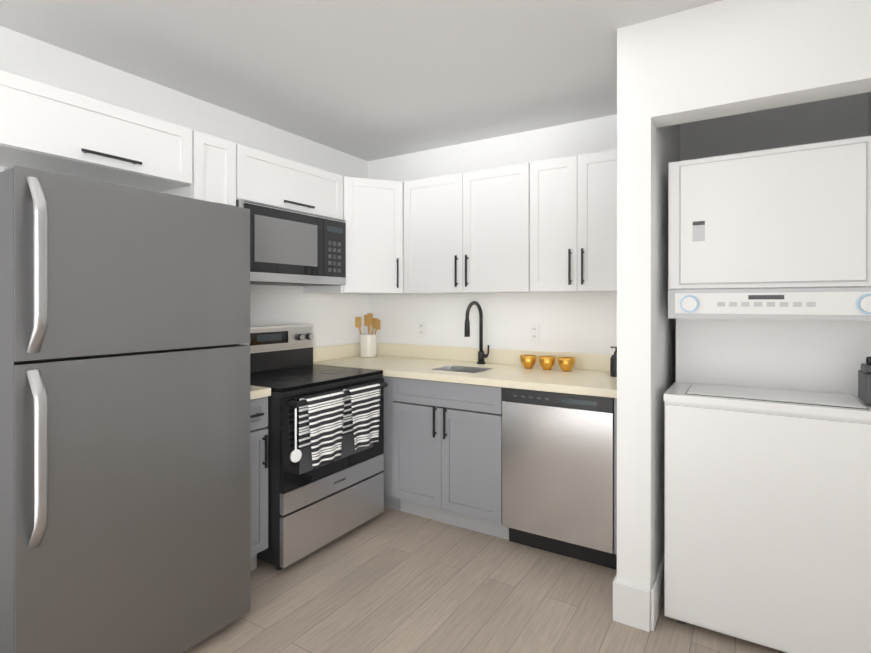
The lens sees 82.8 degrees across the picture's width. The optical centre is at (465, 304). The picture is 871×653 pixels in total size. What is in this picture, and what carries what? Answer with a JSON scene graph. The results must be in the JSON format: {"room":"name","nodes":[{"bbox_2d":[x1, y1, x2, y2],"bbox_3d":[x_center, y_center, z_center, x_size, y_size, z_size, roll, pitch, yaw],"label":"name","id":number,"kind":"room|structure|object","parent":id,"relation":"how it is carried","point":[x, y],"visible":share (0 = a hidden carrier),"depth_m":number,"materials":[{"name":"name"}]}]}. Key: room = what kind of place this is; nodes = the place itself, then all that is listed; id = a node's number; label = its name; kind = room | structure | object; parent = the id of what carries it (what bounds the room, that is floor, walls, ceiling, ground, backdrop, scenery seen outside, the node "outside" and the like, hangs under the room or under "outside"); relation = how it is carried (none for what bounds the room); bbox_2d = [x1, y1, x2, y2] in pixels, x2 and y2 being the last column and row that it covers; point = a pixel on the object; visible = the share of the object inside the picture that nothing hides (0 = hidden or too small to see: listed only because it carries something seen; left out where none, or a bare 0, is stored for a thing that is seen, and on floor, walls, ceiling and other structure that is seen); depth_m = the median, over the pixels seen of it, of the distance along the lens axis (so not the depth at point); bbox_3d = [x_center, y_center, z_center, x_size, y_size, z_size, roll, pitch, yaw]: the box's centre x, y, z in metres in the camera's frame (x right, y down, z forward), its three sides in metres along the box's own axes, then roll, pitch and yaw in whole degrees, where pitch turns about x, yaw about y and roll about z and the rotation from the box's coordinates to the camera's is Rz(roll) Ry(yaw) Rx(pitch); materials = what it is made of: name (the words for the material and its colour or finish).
{"room":"kitchen","nodes":[
{"label":"kitchen","id":0,"kind":"room"},
{"bbox_2d":[0,26,367,347],"bbox_3d":[-2.368,0.088,1.390,0.120,2.474,6.320,0,0,30],"label":"wall","id":1,"kind":"structure","parent":0,"point":[330,318],"depth_m":2.94,"materials":[{"name":"white paint"}]},
{"bbox_2d":[0,70,191,191],"bbox_3d":[-1.658,-0.702,2.081,0.405,0.264,0.831,0,0,30],"label":"upper cabinet","id":2,"kind":"object","parent":1,"relation":"attached to","point":[46,127],"visible":1,"depth_m":2.01,"materials":[{"name":"white wood"}]},
{"bbox_2d":[159,130,235,205],"bbox_3d":[-1.391,-0.454,2.541,0.405,0.762,0.226,0,0,30],"label":"upper cabinet","id":3,"kind":"object","parent":1,"relation":"attached to","point":[213,168],"visible":0.35,"depth_m":2.45,"materials":[{"name":"white wood"}]},
{"bbox_2d":[236,143,342,218],"bbox_3d":[-1.139,-0.691,2.972,0.405,0.290,0.768,0,0,30],"label":"upper cabinet","id":4,"kind":"object","parent":1,"relation":"attached to","point":[267,178],"visible":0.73,"depth_m":2.83,"materials":[{"name":"white wood"}]},
{"bbox_2d":[236,199,345,285],"bbox_3d":[-1.137,-0.332,2.967,0.414,0.423,0.756,0,0,30],"label":"microwave","id":5,"kind":"object","parent":4,"relation":"attached to","point":[290,247],"visible":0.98,"depth_m":2.83,"materials":[{"name":"metal"}]},
{"bbox_2d":[303,176,414,294],"bbox_3d":[-0.685,-0.457,3.539,0.620,0.762,0.664,0,0,30],"label":"upper cabinet","id":6,"kind":"object","parent":1,"relation":"attached to","point":[373,213],"visible":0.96,"depth_m":3.30,"materials":[{"name":"white wood"}]},
{"bbox_2d":[0,0,720,160],"bbox_3d":[-0.293,-1.186,0.180,4.920,0.080,6.320,0,0,30],"label":"ceiling","id":7,"kind":"structure","parent":0,"point":[368,80],"depth_m":2.29,"materials":[{"name":"white paint"}]},
{"bbox_2d":[182,507,786,652],"bbox_3d":[-0.293,1.358,0.186,4.920,0.060,6.320,0,0,30],"label":"floor","id":8,"kind":"structure","parent":0,"point":[388,580],"depth_m":2.17,"materials":[{"name":"beige wood"}]},
{"bbox_2d":[0,165,250,652],"bbox_3d":[-1.413,0.455,1.917,0.881,1.738,0.760,0,0,30],"label":"fridge","id":9,"kind":"object","parent":8,"relation":"on","point":[124,427],"visible":1,"depth_m":1.63,"materials":[{"name":"grey metal"}]},
{"bbox_2d":[250,397,267,570],"bbox_3d":[-1.282,0.886,2.481,0.655,0.874,0.224,0,0,30],"label":"base cabinet","id":10,"kind":"object","parent":8,"relation":"on","point":[258,475],"visible":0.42,"depth_m":2.39,"materials":[{"name":"grey wood"}]},
{"bbox_2d":[250,385,270,399],"bbox_3d":[-1.298,0.379,2.459,0.649,0.140,0.274,0,0,30],"label":"countertop","id":11,"kind":"structure","parent":10,"relation":"on","point":[256,392],"depth_m":2.37,"materials":[{"name":"beige stone"}]},
{"bbox_2d":[238,324,387,569],"bbox_3d":[-0.966,0.730,2.870,0.756,1.185,0.758,0,0,30],"label":"stove","id":12,"kind":"object","parent":8,"relation":"on","point":[310,509],"visible":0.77,"depth_m":2.66,"materials":[{"name":"black"}]},
{"bbox_2d":[290,408,301,462],"bbox_3d":[-0.814,0.630,2.368,0.012,0.257,0.060,0,0,30],"label":"ladle","id":13,"kind":"object","parent":12,"relation":"hanging from","point":[295,455],"visible":1,"depth_m":2.37,"materials":[{"name":"white plastic"}]},
{"bbox_2d":[299,389,344,468],"bbox_3d":[-0.731,0.639,2.544,0.082,0.358,0.250,0,0,30],"label":"hanging towel","id":14,"kind":"object","parent":12,"relation":"hanging from","point":[320,423],"visible":1,"depth_m":2.51,"materials":[{"name":"white fabric"}]},
{"bbox_2d":[342,382,380,449],"bbox_3d":[-0.581,0.628,2.801,0.083,0.338,0.245,0,0,30],"label":"hanging towel","id":15,"kind":"object","parent":12,"relation":"hanging from","point":[361,416],"visible":0.98,"depth_m":2.77,"materials":[{"name":"white fabric"}]},
{"bbox_2d":[381,376,399,510],"bbox_3d":[-0.619,0.884,3.537,0.740,0.874,0.607,0,0,30],"label":"base cabinet","id":16,"kind":"object","parent":8,"relation":"on","point":[390,501],"visible":0.02,"depth_m":3.11,"materials":[{"name":"grey wood"}]},
{"bbox_2d":[392,377,508,539],"bbox_3d":[0.020,0.885,3.137,0.762,0.874,0.655,0,0,30],"label":"base cabinet","id":17,"kind":"object","parent":8,"relation":"on","point":[447,452],"visible":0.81,"depth_m":2.87,"materials":[{"name":"grey wood"}]},
{"bbox_2d":[313,343,616,397],"bbox_3d":[-0.002,0.377,3.154,2.190,0.140,0.647,0,0,30],"label":"countertop","id":18,"kind":"structure","parent":17,"relation":"on","point":[588,374],"depth_m":3.11,"materials":[{"name":"beige stone"}]},
{"bbox_2d":[355,313,379,356],"bbox_3d":[-0.742,0.238,3.805,0.186,0.334,0.128,0,0,30],"label":"utensil holder","id":19,"kind":"object","parent":18,"relation":"on","point":[368,344],"visible":1,"depth_m":3.78,"materials":[{"name":"white ceramic"}]},
{"bbox_2d":[430,365,492,372],"bbox_3d":[-0.024,0.494,3.122,0.330,0.165,0.270,0,0,30],"label":"sink","id":20,"kind":"object","parent":18,"relation":"in","point":[466,369],"visible":0.06,"depth_m":3.25,"materials":[{"name":"silver metal"}]},
{"bbox_2d":[464,301,488,363],"bbox_3d":[0.079,0.193,3.282,0.096,0.428,0.238,0,0,30],"label":"faucet","id":21,"kind":"object","parent":18,"relation":"on","point":[481,355],"visible":1,"depth_m":3.34,"materials":[{"name":"black metal"}]},
{"bbox_2d":[520,355,536,368],"bbox_3d":[0.400,0.366,3.130,0.112,0.081,0.112,0,0,30],"label":"bowl","id":22,"kind":"object","parent":18,"relation":"on","point":[528,361],"visible":1,"depth_m":3.09,"materials":[{"name":"gold metal"}]},
{"bbox_2d":[538,356,555,369],"bbox_3d":[0.509,0.366,3.066,0.112,0.081,0.112,0,0,30],"label":"bowl","id":23,"kind":"object","parent":18,"relation":"on","point":[547,362],"visible":1,"depth_m":3.03,"materials":[{"name":"gold metal"}]},
{"bbox_2d":[557,357,575,371],"bbox_3d":[0.616,0.366,3.004,0.112,0.081,0.112,0,0,30],"label":"bowl","id":24,"kind":"object","parent":18,"relation":"on","point":[566,364],"visible":1,"depth_m":2.97,"materials":[{"name":"gold metal"}]},
{"bbox_2d":[610,347,616,376],"bbox_3d":[0.853,0.323,2.790,0.064,0.169,0.065,0,0,30],"label":"soap dispenser","id":25,"kind":"object","parent":18,"relation":"on","point":[613,365],"visible":0.65,"depth_m":2.77,"materials":[{"name":"black plastic"}]},
{"bbox_2d":[502,387,616,568],"bbox_3d":[0.610,0.885,2.795,0.592,0.874,0.619,0,0,30],"label":"dishwasher","id":26,"kind":"object","parent":8,"relation":"on","point":[557,473],"visible":0.9,"depth_m":2.52,"materials":[{"name":"grey metal"}]},
{"bbox_2d":[614,398,616,554],"bbox_3d":[0.912,0.886,2.634,0.085,0.874,0.627,0,0,30],"label":"cabinet filler","id":27,"kind":"object","parent":8,"relation":"on","point":[615,475],"visible":0.08,"depth_m":2.38,"materials":[{"name":"grey wood"}]},
{"bbox_2d":[664,136,870,652],"bbox_3d":[1.323,0.356,2.174,0.732,1.935,0.754,0,0,30],"label":"dryer","id":28,"kind":"object","parent":8,"relation":"on","point":[767,476],"visible":1,"depth_m":1.90,"materials":[{"name":"white metal"}]},
{"bbox_2d":[858,356,870,404],"bbox_3d":[1.504,0.277,1.827,0.058,0.170,0.150,0,0,30],"label":"detergent jug","id":29,"kind":"object","parent":28,"relation":"on","point":[864,384],"visible":1,"depth_m":1.79,"materials":[{"name":"grey plastic"}]},
{"bbox_2d":[368,92,867,354],"bbox_3d":[1.317,0.085,2.832,4.800,2.474,0.120,0,0,30],"label":"wall","id":30,"kind":"structure","parent":0,"point":[577,322],"depth_m":3.21,"materials":[{"name":"white paint"}]},
{"bbox_2d":[418,321,425,336],"bbox_3d":[-0.329,0.188,3.715,0.070,0.115,0.007,0,0,30],"label":"electrical outlet","id":31,"kind":"object","parent":30,"relation":"attached to","point":[421,328],"visible":1,"depth_m":3.71,"materials":[{"name":"white plastic"}]},
{"bbox_2d":[404,163,546,293],"bbox_3d":[0.057,-0.456,3.275,0.920,0.762,0.375,0,0,30],"label":"upper cabinet","id":32,"kind":"object","parent":30,"relation":"attached to","point":[466,232],"visible":0.88,"depth_m":3.11,"materials":[{"name":"white wood"}]},
{"bbox_2d":[530,324,539,341],"bbox_3d":[0.457,0.189,3.257,0.070,0.115,0.007,0,0,30],"label":"electrical outlet","id":33,"kind":"object","parent":30,"relation":"attached to","point":[535,332],"visible":1,"depth_m":3.25,"materials":[{"name":"white plastic"}]},
{"bbox_2d":[530,149,616,292],"bbox_3d":[0.735,-0.455,2.880,0.642,0.762,0.375,0,0,30],"label":"upper cabinet","id":34,"kind":"object","parent":30,"relation":"attached to","point":[573,223],"visible":0.81,"depth_m":2.77,"materials":[{"name":"white wood"}]},
{"bbox_2d":[617,0,870,629],"bbox_3d":[1.998,0.087,1.819,2.604,2.474,0.947,0,0,30],"label":"wall","id":35,"kind":"structure","parent":0,"point":[721,58],"depth_m":2.00,"materials":[{"name":"white paint"}]},
{"bbox_2d":[613,574,633,621],"bbox_3d":[0.701,1.241,2.195,0.013,0.165,0.314,0,0,30],"label":"baseboard","id":36,"kind":"structure","parent":35,"relation":"attached to","point":[622,592],"depth_m":2.05,"materials":[{"name":"white wood"}]},
{"bbox_2d":[646,551,664,631],"bbox_3d":[0.991,1.241,2.399,0.020,0.165,0.960,0,0,30],"label":"baseboard","id":37,"kind":"structure","parent":35,"relation":"attached to","point":[657,590],"depth_m":2.04,"materials":[{"name":"white wood"}]}
]}

